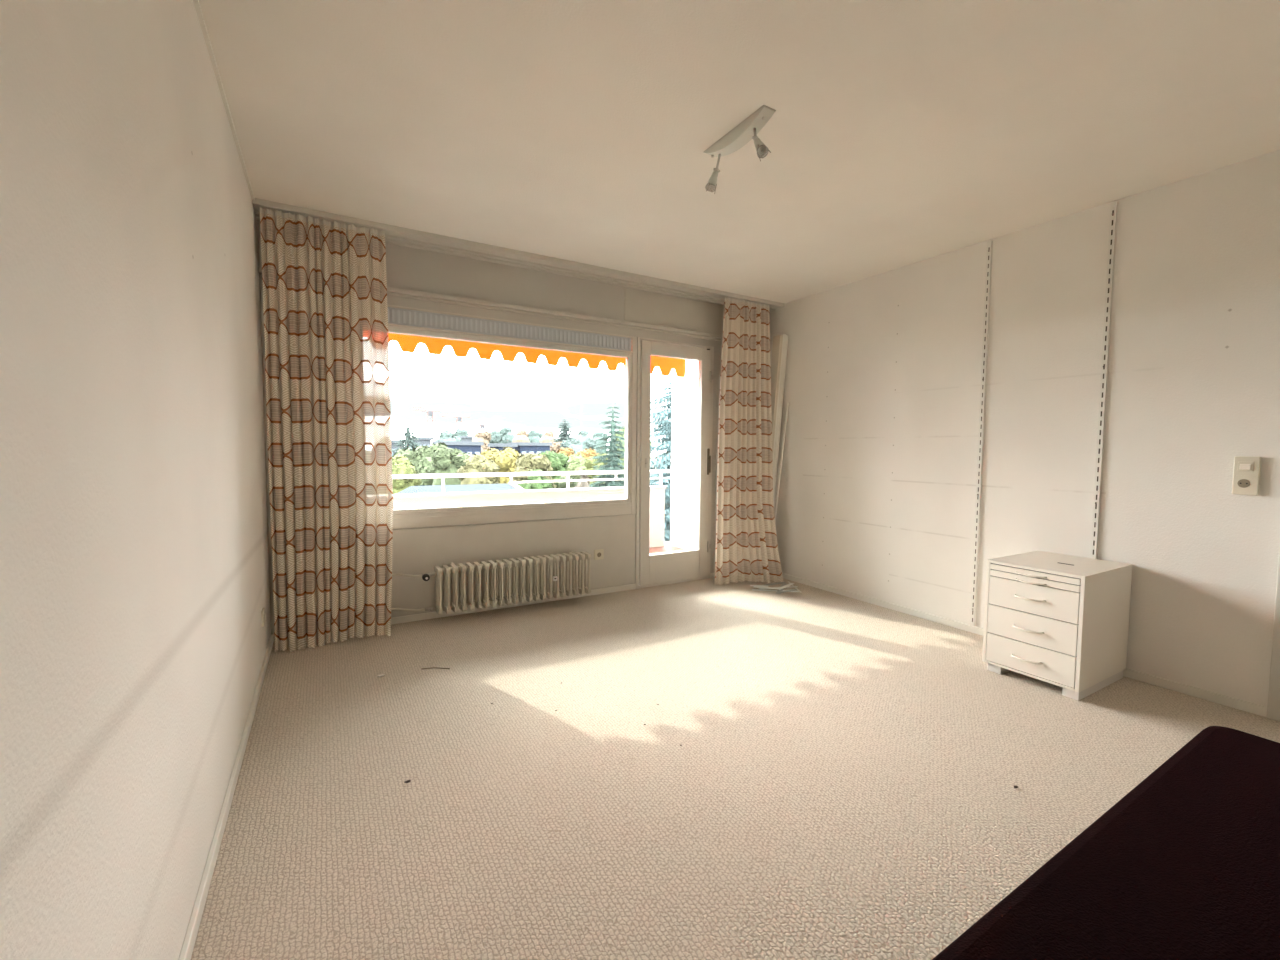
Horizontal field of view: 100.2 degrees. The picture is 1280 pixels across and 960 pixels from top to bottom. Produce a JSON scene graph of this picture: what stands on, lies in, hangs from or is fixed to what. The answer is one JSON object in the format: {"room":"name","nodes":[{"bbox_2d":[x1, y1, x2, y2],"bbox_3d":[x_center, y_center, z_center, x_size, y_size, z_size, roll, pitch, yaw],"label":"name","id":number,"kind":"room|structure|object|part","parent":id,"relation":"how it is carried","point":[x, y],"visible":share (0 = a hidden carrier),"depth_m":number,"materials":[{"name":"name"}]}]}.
{"room":"living room","nodes":[
{"label":"living room","id":0,"kind":"room"},
{"bbox_2d":[0,0,270,959],"bbox_3d":[-0.681,-0.104,0.434,0.120,2.500,6.488,-2,4,-30],"label":"wall","id":1,"kind":"structure","parent":0,"point":[134,562],"depth_m":0.92,"materials":[{"name":"paint"}]},
{"bbox_2d":[193,0,254,199],"bbox_3d":[-0.548,-1.339,0.282,0.012,0.014,5.986,-2,4,-30],"label":"strip","id":2,"kind":"object","parent":1,"relation":"attached to","point":[196,2],"visible":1,"depth_m":1.95,"materials":[{"name":"white paint"}]},
{"bbox_2d":[178,634,273,959],"bbox_3d":[-0.633,1.120,0.539,0.014,0.045,6.248,-2,4,-30],"label":"baseboard","id":3,"kind":"structure","parent":1,"relation":"attached to","point":[187,948],"depth_m":1.58,"materials":[{"name":"white paint"}]},
{"bbox_2d":[261,607,265,626],"bbox_3d":[-1.988,0.723,2.826,0.013,0.082,0.082,-2,4,-30],"label":"wall socket","id":4,"kind":"object","parent":1,"relation":"attached to","point":[263,615],"visible":1,"depth_m":2.79,"materials":[{"name":"beige plastic"}]},
{"bbox_2d":[257,219,723,633],"bbox_3d":[-0.555,-0.322,4.196,3.918,2.500,0.120,-2,4,-30],"label":"wall","id":5,"kind":"structure","parent":0,"point":[408,268],"depth_m":3.84,"materials":[{"name":"paint"}]},
{"bbox_2d":[258,268,722,340],"bbox_3d":[-0.504,-1.237,4.068,3.918,0.042,0.049,-2,4,-30],"label":"ledge","id":6,"kind":"object","parent":5,"relation":"attached to","point":[391,291],"visible":0.52,"depth_m":3.92,"materials":[{"name":"white paint"}]},
{"bbox_2d":[391,551,590,614],"bbox_3d":[-1.229,0.730,3.664,1.890,0.306,0.222,-2,4,-30],"label":"radiator","id":7,"kind":"object","parent":5,"relation":"attached to","point":[532,578],"visible":1,"depth_m":3.79,"materials":[{"name":"beige metal"}]},
{"bbox_3d":[-1.387,0.632,3.469,0.046,0.046,0.046,-2,4,-30],"label":"valve knob","id":8,"kind":"part","parent":7,"relation":"part of","materials":[{"name":"black plastic"}]},
{"bbox_2d":[274,573,714,641],"bbox_3d":[-0.530,0.907,4.209,3.890,0.045,0.014,-2,4,-30],"label":"baseboard","id":9,"kind":"structure","parent":5,"relation":"attached to","point":[430,615],"depth_m":3.91,"materials":[{"name":"white paint"}]},
{"bbox_2d":[387,305,636,528],"bbox_3d":[-0.974,-0.425,3.963,2.145,1.453,0.184,-2,4,-30],"label":"window","id":10,"kind":"structure","parent":5,"relation":"in","point":[401,320],"depth_m":3.93,"materials":[{"name":"paint"}]},
{"bbox_2d":[387,307,630,350],"bbox_3d":[-0.947,-1.080,3.853,2.010,0.102,0.030,-2,4,-30],"label":"ventilation grille","id":11,"kind":"object","parent":10,"relation":"attached to","point":[398,317],"depth_m":3.82,"materials":[{"name":"white metal"}]},
{"bbox_2d":[391,515,634,616],"bbox_3d":[-0.943,0.602,3.951,2.080,0.578,0.005,-2,4,-30],"label":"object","id":12,"kind":"structure","parent":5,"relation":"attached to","point":[414,551],"depth_m":3.90,"materials":[{"name":"white paint"}]},
{"bbox_2d":[594,549,603,559],"bbox_3d":[-0.330,0.600,4.301,0.082,0.082,0.013,-2,4,-30],"label":"wall socket","id":13,"kind":"object","parent":12,"relation":"attached to","point":[598,554],"visible":1,"depth_m":4.30,"materials":[{"name":"beige plastic"}]},
{"bbox_2d":[624,288,722,334],"bbox_3d":[0.308,-1.421,4.560,1.010,0.261,0.006,-2,4,-30],"label":"panel","id":14,"kind":"object","parent":5,"relation":"attached to","point":[640,307],"visible":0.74,"depth_m":4.53,"materials":[{"name":"white paint"}]},
{"bbox_2d":[635,337,713,588],"bbox_3d":[0.305,-0.136,4.643,0.785,2.089,0.122,-2,4,-30],"label":"door","id":15,"kind":"structure","parent":5,"relation":"in","point":[656,569],"depth_m":4.62,"materials":[{"name":"paint"}]},
{"bbox_3d":[0.617,-0.164,4.772,0.020,0.235,0.032,-2,4,-30],"label":"handle","id":16,"kind":"part","parent":15,"relation":"part of","materials":[{"name":"brown"}]},
{"bbox_2d":[649,541,685,553],"bbox_3d":[-2.004,1.019,4.532,6.700,0.200,1.782,-2,4,-30],"label":"floor","id":17,"kind":"structure","parent":0,"point":[667,547],"depth_m":6.39,"materials":[{"name":"red tile"}]},
{"bbox_2d":[393,485,665,547],"bbox_3d":[-2.469,0.515,4.994,6.390,0.745,0.140,-2,4,-30],"label":"parapet","id":18,"kind":"object","parent":17,"relation":"on","point":[657,493],"visible":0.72,"depth_m":5.72,"materials":[{"name":"grey concrete"}]},
{"bbox_2d":[392,469,671,492],"bbox_3d":[-2.369,0.042,5.000,6.390,0.200,0.040,-2,4,-30],"label":"balcony railing","id":19,"kind":"object","parent":18,"relation":"on","point":[409,476],"visible":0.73,"depth_m":5.70,"materials":[{"name":"white metal"}]},
{"bbox_3d":[-1.933,0.048,5.257,0.028,0.165,0.028,-2,4,-30],"label":"post","id":20,"kind":"part","parent":19,"relation":"part of","materials":[{"name":"white metal"}]},
{"bbox_3d":[-2.368,-0.028,4.996,6.390,0.060,0.040,-2,4,-30],"label":"rail","id":21,"kind":"part","parent":19,"relation":"part of","materials":[{"name":"white metal"}]},
{"bbox_3d":[-0.481,-0.001,6.110,2.010,0.027,0.020,-2,4,-30],"label":"rail","id":22,"kind":"part","parent":19,"relation":"part of","materials":[{"name":"white metal"}]},
{"bbox_2d":[670,359,697,549],"bbox_3d":[0.868,-0.606,5.988,0.200,2.920,1.552,-2,4,-30],"label":"wall","id":23,"kind":"structure","parent":17,"relation":"on","point":[684,389],"depth_m":6.38,"materials":[{"name":"grey paint"}]},
{"bbox_2d":[191,578,1279,959],"bbox_3d":[1.074,1.151,1.489,4.158,0.100,6.388,-2,4,-30],"label":"floor","id":24,"kind":"structure","parent":0,"point":[841,780],"depth_m":1.89,"materials":[{"name":"carpet"}]},
{"bbox_2d":[421,667,449,669],"bbox_3d":[-1.083,1.000,2.842,0.149,0.009,0.018,0,3,-2],"label":"thread","id":25,"kind":"object","parent":24,"relation":"on","point":[430,667],"visible":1,"depth_m":2.84,"materials":[{"name":"grey fabric"}]},
{"bbox_2d":[752,589,798,591],"bbox_3d":[1.131,0.924,4.474,0.386,0.005,0.040,1,3,6],"label":"plastic slat","id":26,"kind":"object","parent":24,"relation":"on","point":[752,589],"visible":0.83,"depth_m":4.47,"materials":[{"name":"white plastic"}]},
{"bbox_2d":[754,586,781,588],"bbox_3d":[1.067,0.897,4.463,0.234,0.005,0.034,1,3,13],"label":"plastic slat","id":27,"kind":"object","parent":26,"relation":"on","point":[754,586],"visible":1,"depth_m":4.46,"materials":[{"name":"white plastic"}]},
{"bbox_2d":[753,582,785,587],"bbox_3d":[1.112,0.902,4.615,0.360,0.005,0.034,-1,4,-30],"label":"plastic slat","id":28,"kind":"object","parent":26,"relation":"on","point":[778,582],"visible":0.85,"depth_m":4.64,"materials":[{"name":"grey"}]},
{"bbox_2d":[759,583,796,589],"bbox_3d":[1.171,0.906,4.527,0.353,0.017,0.191,0,3,-10],"label":"plastic slat","id":29,"kind":"object","parent":26,"relation":"on","point":[788,586],"depth_m":4.52,"materials":[{"name":"white plastic"}]},
{"bbox_3d":[1.232,0.901,4.538,0.036,0.008,0.262,3,4,42],"label":"plastic slat","id":30,"kind":"part","parent":29,"relation":"part of","materials":[{"name":"white plastic"}]},
{"bbox_2d":[776,583,786,593],"bbox_3d":[1.195,0.915,4.522,0.038,0.008,0.358,2,4,24],"label":"plastic slat","id":31,"kind":"object","parent":26,"relation":"on","point":[783,584],"visible":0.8,"depth_m":4.46,"materials":[{"name":"grey plastic"}]},
{"bbox_2d":[771,335,782,457],"bbox_3d":[1.156,-0.197,4.842,0.207,2.199,0.094,0,3,-16],"label":"leaning board","id":32,"kind":"object","parent":24,"relation":"on","point":[777,340],"visible":0.41,"depth_m":4.79,"materials":[{"name":"beige"}]},
{"bbox_2d":[773,334,785,477],"bbox_3d":[1.186,-0.203,4.856,0.206,2.211,0.089,0,3,-16],"label":"leaning board","id":33,"kind":"object","parent":24,"relation":"on","point":[784,335],"visible":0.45,"depth_m":4.80,"materials":[{"name":"white wood"}]},
{"bbox_2d":[773,335,787,506],"bbox_3d":[1.214,-0.201,4.873,0.206,2.204,0.089,0,3,-16],"label":"leaning board","id":34,"kind":"object","parent":24,"relation":"on","point":[786,338],"visible":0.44,"depth_m":4.82,"materials":[{"name":"white wood"}]},
{"bbox_2d":[774,403,788,520],"bbox_3d":[1.245,0.105,4.839,0.181,1.599,0.020,-1,4,-18],"label":"strip","id":35,"kind":"object","parent":24,"relation":"on","point":[787,404],"visible":0.56,"depth_m":4.83,"materials":[{"name":"white wood"}]},
{"bbox_2d":[982,550,1131,700],"bbox_3d":[2.187,0.730,2.826,0.587,0.600,0.432,-2,4,-30],"label":"base cabinet","id":36,"kind":"object","parent":24,"relation":"on","point":[1062,620],"visible":1,"depth_m":2.67,"materials":[{"name":"paint"}]},
{"bbox_3d":[2.114,0.999,2.987,0.521,0.044,0.066,-2,4,-30],"label":"foot rail","id":37,"kind":"part","parent":36,"relation":"part of","materials":[{"name":"white paint"}]},
{"bbox_3d":[1.945,0.907,2.699,0.032,0.014,0.140,-2,4,-30],"label":"handle","id":38,"kind":"part","parent":36,"relation":"part of","materials":[{"name":"white metal"}]},
{"bbox_3d":[1.946,0.754,2.690,0.032,0.014,0.140,-2,4,-30],"label":"handle","id":39,"kind":"part","parent":36,"relation":"part of","materials":[{"name":"white metal"}]},
{"bbox_3d":[1.947,0.595,2.681,0.032,0.014,0.140,-2,4,-30],"label":"handle","id":40,"kind":"part","parent":36,"relation":"part of","materials":[{"name":"white metal"}]},
{"bbox_3d":[1.953,0.512,2.679,0.022,0.012,0.137,-2,4,-30],"label":"handle","id":41,"kind":"part","parent":36,"relation":"part of","materials":[{"name":"white"}]},
{"bbox_3d":[1.953,0.477,2.677,0.022,0.012,0.137,-2,4,-30],"label":"handle","id":42,"kind":"part","parent":36,"relation":"part of","materials":[{"name":"white"}]},
{"bbox_3d":[1.973,0.902,2.711,0.031,0.148,0.394,-2,4,-30],"label":"drawer","id":43,"kind":"part","parent":36,"relation":"part of","materials":[{"name":"paint"}]},
{"bbox_3d":[1.974,0.749,2.702,0.031,0.150,0.394,-2,4,-30],"label":"drawer","id":44,"kind":"part","parent":36,"relation":"part of","materials":[{"name":"paint"}]},
{"bbox_3d":[1.975,0.596,2.693,0.031,0.147,0.394,-2,4,-30],"label":"drawer","id":45,"kind":"part","parent":36,"relation":"part of","materials":[{"name":"paint"}]},
{"bbox_3d":[2.287,1.017,2.695,0.521,0.044,0.066,-2,4,-30],"label":"foot rail","id":46,"kind":"part","parent":36,"relation":"part of","materials":[{"name":"white paint"}]},
{"bbox_2d":[932,726,1279,959],"bbox_3d":[0.975,0.927,0.585,1.950,0.450,0.970,-2,4,-30],"label":"table","id":47,"kind":"object","parent":24,"relation":"on","point":[1185,865],"visible":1,"depth_m":0.92,"materials":[{"name":"black wood"}]},
{"bbox_2d":[199,0,1279,302],"bbox_3d":[1.070,-1.472,1.379,4.158,0.150,6.488,-2,4,-30],"label":"ceiling","id":48,"kind":"structure","parent":0,"point":[900,133],"depth_m":2.12,"materials":[{"name":"paint"}]},
{"bbox_2d":[252,198,784,309],"bbox_3d":[-0.448,-1.542,3.959,3.918,0.034,0.261,-2,4,-30],"label":"rail","id":49,"kind":"object","parent":48,"relation":"attached to","point":[396,235],"visible":0.93,"depth_m":3.68,"materials":[{"name":"white paint"}]},
{"bbox_2d":[260,207,392,651],"bbox_3d":[-1.800,-0.257,3.133,0.631,2.482,0.079,-2,4,-30],"label":"curtain","id":50,"kind":"object","parent":49,"relation":"hanging from","point":[324,282],"visible":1,"depth_m":3.12,"materials":[{"name":"fabric"}]},
{"bbox_2d":[714,297,782,584],"bbox_3d":[0.958,-0.323,4.645,0.611,2.482,0.260,-2,4,-30],"label":"curtain","id":51,"kind":"object","parent":49,"relation":"hanging from","point":[746,536],"visible":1,"depth_m":4.67,"materials":[{"name":"printed woven fabric"}]},
{"bbox_2d":[703,105,775,193],"bbox_3d":[0.401,-1.364,2.249,0.065,0.177,0.401,-2,4,-30],"label":"ceiling spotlight","id":52,"kind":"object","parent":48,"relation":"attached to","point":[748,129],"visible":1,"depth_m":2.19,"materials":[{"name":"silver metal"}]},
{"bbox_3d":[0.316,-1.310,2.395,0.047,0.046,0.047,-2,4,-30],"label":"reflector bulb","id":53,"kind":"part","parent":52,"relation":"part of","materials":[{"name":"clear glass"}]},
{"bbox_3d":[0.343,-1.394,2.346,0.010,0.063,0.030,-2,4,-30],"label":"spot arm","id":54,"kind":"part","parent":52,"relation":"part of","materials":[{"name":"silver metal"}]},
{"bbox_3d":[0.406,-1.450,2.235,0.064,0.004,0.380,-2,4,-30],"label":"mounting plate","id":55,"kind":"part","parent":52,"relation":"part of","materials":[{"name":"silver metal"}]},
{"bbox_3d":[0.486,-1.303,2.121,0.047,0.044,0.047,-2,4,-30],"label":"reflector bulb","id":56,"kind":"part","parent":52,"relation":"part of","materials":[{"name":"clear glass"}]},
{"bbox_2d":[770,150,1279,706],"bbox_3d":[2.800,-0.196,2.479,0.120,2.500,6.488,-2,4,-30],"label":"wall","id":57,"kind":"structure","parent":0,"point":[877,495],"depth_m":3.00,"materials":[{"name":"paint"}]},
{"bbox_2d":[970,240,992,625],"bbox_3d":[2.173,-0.272,3.408,0.016,2.439,0.025,-2,4,-30],"label":"shelf rail","id":58,"kind":"object","parent":57,"relation":"attached to","point":[989,243],"visible":1,"depth_m":3.40,"materials":[{"name":"white metal"}]},
{"bbox_2d":[782,573,1266,716],"bbox_3d":[1.982,0.951,3.790,0.014,0.045,3.288,-2,4,-30],"label":"baseboard","id":59,"kind":"structure","parent":57,"relation":"attached to","point":[1228,701],"depth_m":2.79,"materials":[{"name":"white paint"}]},
{"bbox_2d":[1090,201,1117,558],"bbox_3d":[2.482,-0.240,2.883,0.016,2.441,0.025,-2,4,-30],"label":"shelf rail","id":60,"kind":"object","parent":57,"relation":"attached to","point":[1113,206],"visible":0.73,"depth_m":2.86,"materials":[{"name":"white metal"}]},
{"bbox_2d":[1232,456,1261,494],"bbox_3d":[2.747,-0.019,2.424,0.034,0.174,0.080,-2,4,-30],"label":"light switch","id":61,"kind":"object","parent":57,"relation":"attached to","point":[1246,470],"visible":1,"depth_m":2.42,"materials":[{"name":"beige plastic"}]},
{"bbox_2d":[1266,548,1279,721],"bbox_3d":[3.085,0.040,1.913,0.072,2.100,1.000,-2,4,-30],"label":"door","id":62,"kind":"structure","parent":57,"relation":"in","point":[1273,704],"depth_m":2.36,"materials":[{"name":"white paint"}]},
{"label":"outside","id":63,"kind":"structure","parent":0,"visible":0},
{"bbox_2d":[650,452,664,469],"bbox_3d":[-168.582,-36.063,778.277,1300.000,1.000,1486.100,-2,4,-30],"label":"ground","id":64,"kind":"structure","parent":63,"point":[652,454],"depth_m":827.75,"materials":[{"name":"white"}]},
{"bbox_2d":[391,440,403,455],"bbox_3d":[-40.851,-0.986,89.201,2.974,11.284,5.600,-2,4,-30],"label":"building","id":65,"kind":"structure","parent":64,"relation":"on","point":[392,441],"depth_m":86.56,"materials":[{"name":"grey"}]},
{"bbox_2d":[392,455,421,493],"bbox_3d":[-15.092,3.274,33.115,3.265,9.721,3.205,-2,4,-30],"label":"leafy tree","id":66,"kind":"object","parent":64,"relation":"on","point":[401,465],"visible":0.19,"depth_m":32.14,"materials":[{"name":"yellow plant"}]},
{"bbox_2d":[392,423,421,456],"bbox_3d":[-35.921,-2.083,83.330,9.717,14.237,9.883,-2,4,-30],"label":"conifer","id":67,"kind":"object","parent":64,"relation":"on","point":[409,438],"visible":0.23,"depth_m":82.58,"materials":[{"name":"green plant"}]},
{"bbox_2d":[393,442,451,485],"bbox_3d":[-19.573,1.830,48.989,5.896,10.683,5.744,-2,4,-30],"label":"leafy tree","id":68,"kind":"object","parent":64,"relation":"on","point":[419,457],"visible":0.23,"depth_m":47.54,"materials":[{"name":"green plant"}]},
{"bbox_2d":[412,437,432,446],"bbox_3d":[-41.243,-2.017,100.529,3.688,12.015,5.600,-2,4,-30],"label":"building","id":69,"kind":"structure","parent":64,"relation":"on","point":[425,441],"depth_m":98.20,"materials":[{"name":"grey"}]},
{"bbox_2d":[412,406,440,440],"bbox_3d":[-78.356,-14.337,197.031,9.820,24.865,2.083,-2,4,-30],"label":"tower crane","id":70,"kind":"object","parent":64,"relation":"on","point":[430,412],"visible":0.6,"depth_m":196.68,"materials":[{"name":"grey paint"}]},
{"bbox_2d":[431,430,460,443],"bbox_3d":[-51.698,-5.997,143.426,8.214,14.798,8.314,-2,4,-30],"label":"leafy tree","id":71,"kind":"object","parent":64,"relation":"on","point":[446,435],"visible":0.17,"depth_m":141.72,"materials":[{"name":"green plant"}]},
{"bbox_2d":[428,448,470,484],"bbox_3d":[-14.102,2.648,40.775,3.741,10.093,3.350,-2,4,-30],"label":"leafy tree","id":72,"kind":"object","parent":64,"relation":"on","point":[445,461],"visible":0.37,"depth_m":39.37,"materials":[{"name":"green plant"}]},
{"bbox_2d":[441,413,469,429],"bbox_3d":[-79.408,-16.246,231.163,12.204,24.682,2.083,-2,4,-30],"label":"tower crane","id":73,"kind":"object","parent":64,"relation":"on","point":[458,418],"visible":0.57,"depth_m":230.59,"materials":[{"name":"grey paint"}]},
{"bbox_2d":[432,441,483,454],"bbox_3d":[-25.541,0.118,75.044,5.861,10.971,5.600,-2,4,-30],"label":"building","id":74,"kind":"structure","parent":64,"relation":"on","point":[473,448],"depth_m":72.91,"materials":[{"name":"black stone"}]},
{"bbox_2d":[397,481,524,493],"bbox_3d":[-8.342,4.456,24.442,9.287,8.478,13.107,-2,4,-30],"label":"house","id":75,"kind":"structure","parent":64,"relation":"on","point":[510,486],"depth_m":25.74,"materials":[{"name":"grey"}]},
{"bbox_2d":[454,428,468,439],"bbox_3d":[-54.649,-7.944,164.563,8.096,16.176,8.768,-2,4,-30],"label":"leafy tree","id":76,"kind":"object","parent":64,"relation":"on","point":[459,432],"visible":0.13,"depth_m":162.87,"materials":[{"name":"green plant"}]},
{"bbox_2d":[460,436,473,441],"bbox_3d":[-41.782,-4.122,129.139,1.987,12.875,5.600,-2,4,-30],"label":"building","id":77,"kind":"structure","parent":64,"relation":"on","point":[463,438],"depth_m":126.78,"materials":[{"name":"grey"}]},
{"bbox_2d":[456,454,499,484],"bbox_3d":[-10.979,3.068,36.754,3.154,9.773,3.419,-2,4,-30],"label":"leafy tree","id":78,"kind":"object","parent":64,"relation":"on","point":[475,463],"visible":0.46,"depth_m":35.73,"materials":[{"name":"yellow plant"}]},
{"bbox_2d":[471,422,489,431],"bbox_3d":[-76.154,-16.521,256.311,9.271,22.355,2.083,-2,4,-30],"label":"tower crane","id":79,"kind":"object","parent":64,"relation":"on","point":[483,424],"visible":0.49,"depth_m":255.61,"materials":[{"name":"grey paint"}]},
{"bbox_2d":[472,431,491,450],"bbox_3d":[-43.963,-6.216,147.836,6.924,14.843,7.372,-2,4,-30],"label":"leafy tree","id":80,"kind":"object","parent":64,"relation":"on","point":[484,436],"visible":0.43,"depth_m":146.28,"materials":[{"name":"brown plant"}]},
{"bbox_2d":[489,430,503,443],"bbox_3d":[-45.233,-7.582,164.347,6.733,15.626,7.757,-2,4,-30],"label":"leafy tree","id":81,"kind":"object","parent":64,"relation":"on","point":[496,436],"visible":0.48,"depth_m":161.80,"materials":[{"name":"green plant"}]},
{"bbox_2d":[481,446,520,483],"bbox_3d":[-13.373,1.839,52.771,5.890,10.323,5.404,0,3,-2],"label":"leafy tree","id":82,"kind":"object","parent":64,"relation":"on","point":[506,459],"visible":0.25,"depth_m":50.65,"materials":[{"name":"yellow plant"}]},
{"bbox_2d":[487,443,517,450],"bbox_3d":[-20.887,-0.121,81.259,2.986,10.798,5.600,-2,4,-30],"label":"building","id":83,"kind":"structure","parent":64,"relation":"on","point":[498,446],"depth_m":78.79,"materials":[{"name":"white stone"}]},
{"bbox_2d":[498,426,514,442],"bbox_3d":[-44.871,-9.534,181.819,6.713,17.493,7.058,-2,4,-30],"label":"leafy tree","id":84,"kind":"object","parent":64,"relation":"on","point":[507,433],"visible":0.54,"depth_m":179.38,"materials":[{"name":"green plant"}]},
{"bbox_2d":[512,430,529,441],"bbox_3d":[-34.524,-6.770,153.972,6.666,15.383,6.105,-2,4,-30],"label":"leafy tree","id":85,"kind":"object","parent":64,"relation":"on","point":[521,436],"visible":0.37,"depth_m":152.19,"materials":[{"name":"brown plant"}]},
{"bbox_2d":[508,442,552,453],"bbox_3d":[-17.573,-0.455,85.515,5.444,11.020,5.600,-2,4,-30],"label":"building","id":86,"kind":"structure","parent":64,"relation":"on","point":[523,447],"depth_m":82.86,"materials":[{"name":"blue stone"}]},
{"bbox_2d":[509,453,556,488],"bbox_3d":[-8.707,2.719,42.702,4.273,9.813,4.036,-2,4,-30],"label":"leafy tree","id":87,"kind":"object","parent":64,"relation":"on","point":[527,462],"visible":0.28,"depth_m":41.55,"materials":[{"name":"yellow plant"}]},
{"bbox_2d":[517,469,553,489],"bbox_3d":[-6.364,3.793,32.612,2.393,8.882,2.451,2,4,23],"label":"leafy tree","id":88,"kind":"object","parent":64,"relation":"on","point":[542,485],"visible":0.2,"depth_m":31.83,"materials":[{"name":"green plant"}]},
{"bbox_2d":[528,429,543,442],"bbox_3d":[-31.909,-7.423,161.147,8.215,15.892,8.303,-2,4,-30],"label":"leafy tree","id":89,"kind":"object","parent":64,"relation":"on","point":[534,436],"visible":0.17,"depth_m":158.91,"materials":[{"name":"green plant"}]},
{"bbox_2d":[539,430,556,442],"bbox_3d":[-24.945,-6.185,147.424,6.290,15.129,6.423,-2,4,-30],"label":"leafy tree","id":90,"kind":"object","parent":64,"relation":"on","point":[546,438],"visible":0.12,"depth_m":145.70,"materials":[{"name":"brown plant"}]},
{"bbox_2d":[538,451,568,488],"bbox_3d":[-7.888,2.307,48.638,3.937,9.957,3.944,1,3,1],"label":"leafy tree","id":91,"kind":"object","parent":64,"relation":"on","point":[559,461],"visible":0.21,"depth_m":47.33,"materials":[{"name":"green plant"}]},
{"bbox_2d":[550,441,562,452],"bbox_3d":[-15.074,-1.278,95.764,4.959,11.508,4.892,-2,4,-30],"label":"leafy tree","id":92,"kind":"object","parent":64,"relation":"on","point":[556,445],"visible":0.22,"depth_m":94.25,"materials":[{"name":"brown plant"}]},
{"bbox_2d":[549,420,581,446],"bbox_3d":[-15.197,-3.879,107.435,12.599,16.446,13.514,-2,4,-30],"label":"conifer","id":93,"kind":"object","parent":64,"relation":"on","point":[565,432],"visible":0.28,"depth_m":106.24,"materials":[{"name":"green plant"}]},
{"bbox_2d":[557,447,574,456],"bbox_3d":[-9.005,1.052,66.880,4.686,10.318,4.378,-2,4,-30],"label":"leafy tree","id":94,"kind":"object","parent":64,"relation":"on","point":[568,451],"visible":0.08,"depth_m":64.99,"materials":[{"name":"orange plant"}]},
{"bbox_2d":[558,475,577,488],"bbox_3d":[-4.854,3.799,35.798,1.822,8.521,2.052,1,3,14],"label":"leafy tree","id":95,"kind":"object","parent":64,"relation":"on","point":[563,485],"visible":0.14,"depth_m":35.05,"materials":[{"name":"green plant"}]},
{"bbox_2d":[560,440,582,454],"bbox_3d":[-11.126,-1.073,91.306,4.875,11.681,4.562,-2,4,-30],"label":"leafy tree","id":96,"kind":"object","parent":64,"relation":"on","point":[574,444],"visible":0.29,"depth_m":90.10,"materials":[{"name":"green plant"}]},
{"bbox_2d":[558,453,586,488],"bbox_3d":[-4.853,2.879,40.545,2.548,9.805,3.052,1,3,11],"label":"leafy tree","id":97,"kind":"object","parent":64,"relation":"on","point":[575,462],"visible":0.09,"depth_m":39.37,"materials":[{"name":"green plant"}]},
{"bbox_2d":[573,469,590,487],"bbox_3d":[-3.260,3.870,30.784,1.369,8.988,1.254,-3,5,-42],"label":"leafy tree","id":98,"kind":"object","parent":64,"relation":"on","point":[581,484],"visible":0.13,"depth_m":30.43,"materials":[{"name":"brown plant"}]},
{"bbox_2d":[573,429,596,450],"bbox_3d":[-13.219,-4.149,120.149,6.119,14.428,7.728,-2,4,-30],"label":"leafy tree","id":99,"kind":"object","parent":64,"relation":"on","point":[583,436],"visible":0.34,"depth_m":117.92,"materials":[{"name":"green plant"}]},
{"bbox_2d":[576,448,598,458],"bbox_3d":[-5.371,1.466,60.545,4.259,10.287,3.873,-2,4,-30],"label":"leafy tree","id":100,"kind":"object","parent":64,"relation":"on","point":[587,453],"visible":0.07,"depth_m":59.64,"materials":[{"name":"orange plant"}]},
{"bbox_2d":[584,453,607,484],"bbox_3d":[-2.405,3.241,33.616,2.546,9.929,2.608,0,3,-9],"label":"leafy tree","id":101,"kind":"object","parent":64,"relation":"on","point":[589,464],"visible":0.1,"depth_m":33.05,"materials":[{"name":"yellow plant"}]},
{"bbox_2d":[591,431,608,454],"bbox_3d":[-10.570,-4.897,133.169,6.190,14.447,5.298,-2,4,-30],"label":"leafy tree","id":102,"kind":"object","parent":64,"relation":"on","point":[595,434],"visible":0.18,"depth_m":131.42,"materials":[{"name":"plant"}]},
{"bbox_2d":[588,401,624,487],"bbox_3d":[-1.583,2.315,27.206,5.031,12.537,4.727,0,3,-11],"label":"conifer","id":103,"kind":"object","parent":64,"relation":"on","point":[611,450],"visible":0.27,"depth_m":26.76,"materials":[{"name":"green plant"}]},
{"bbox_2d":[616,426,651,483],"bbox_3d":[-0.690,1.437,41.560,3.322,12.632,2.840,1,3,14],"label":"leafy tree","id":104,"kind":"object","parent":64,"relation":"on","point":[623,430],"visible":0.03,"depth_m":40.84,"materials":[{"name":"green plant"}]},
{"bbox_2d":[650,369,671,541],"bbox_3d":[1.609,2.129,17.380,7.250,14.104,7.194,-2,4,-30],"label":"conifer","id":105,"kind":"object","parent":64,"relation":"on","point":[664,443],"visible":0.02,"depth_m":16.76,"materials":[{"name":"green plant"}]},
{"bbox_3d":[-1.509,-0.497,3.622,6.700,3.500,0.120,-2,4,-30],"label":"wall","id":106,"kind":"structure","parent":0,"visible":0},
{"bbox_2d":[388,333,685,376],"bbox_3d":[-1.882,-1.328,3.952,6.030,0.592,0.884,-2,4,-30],"label":"awning","id":107,"kind":"object","parent":106,"relation":"attached to","point":[407,343],"visible":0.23,"depth_m":4.93,"materials":[{"name":"orange fabric"}]}
]}

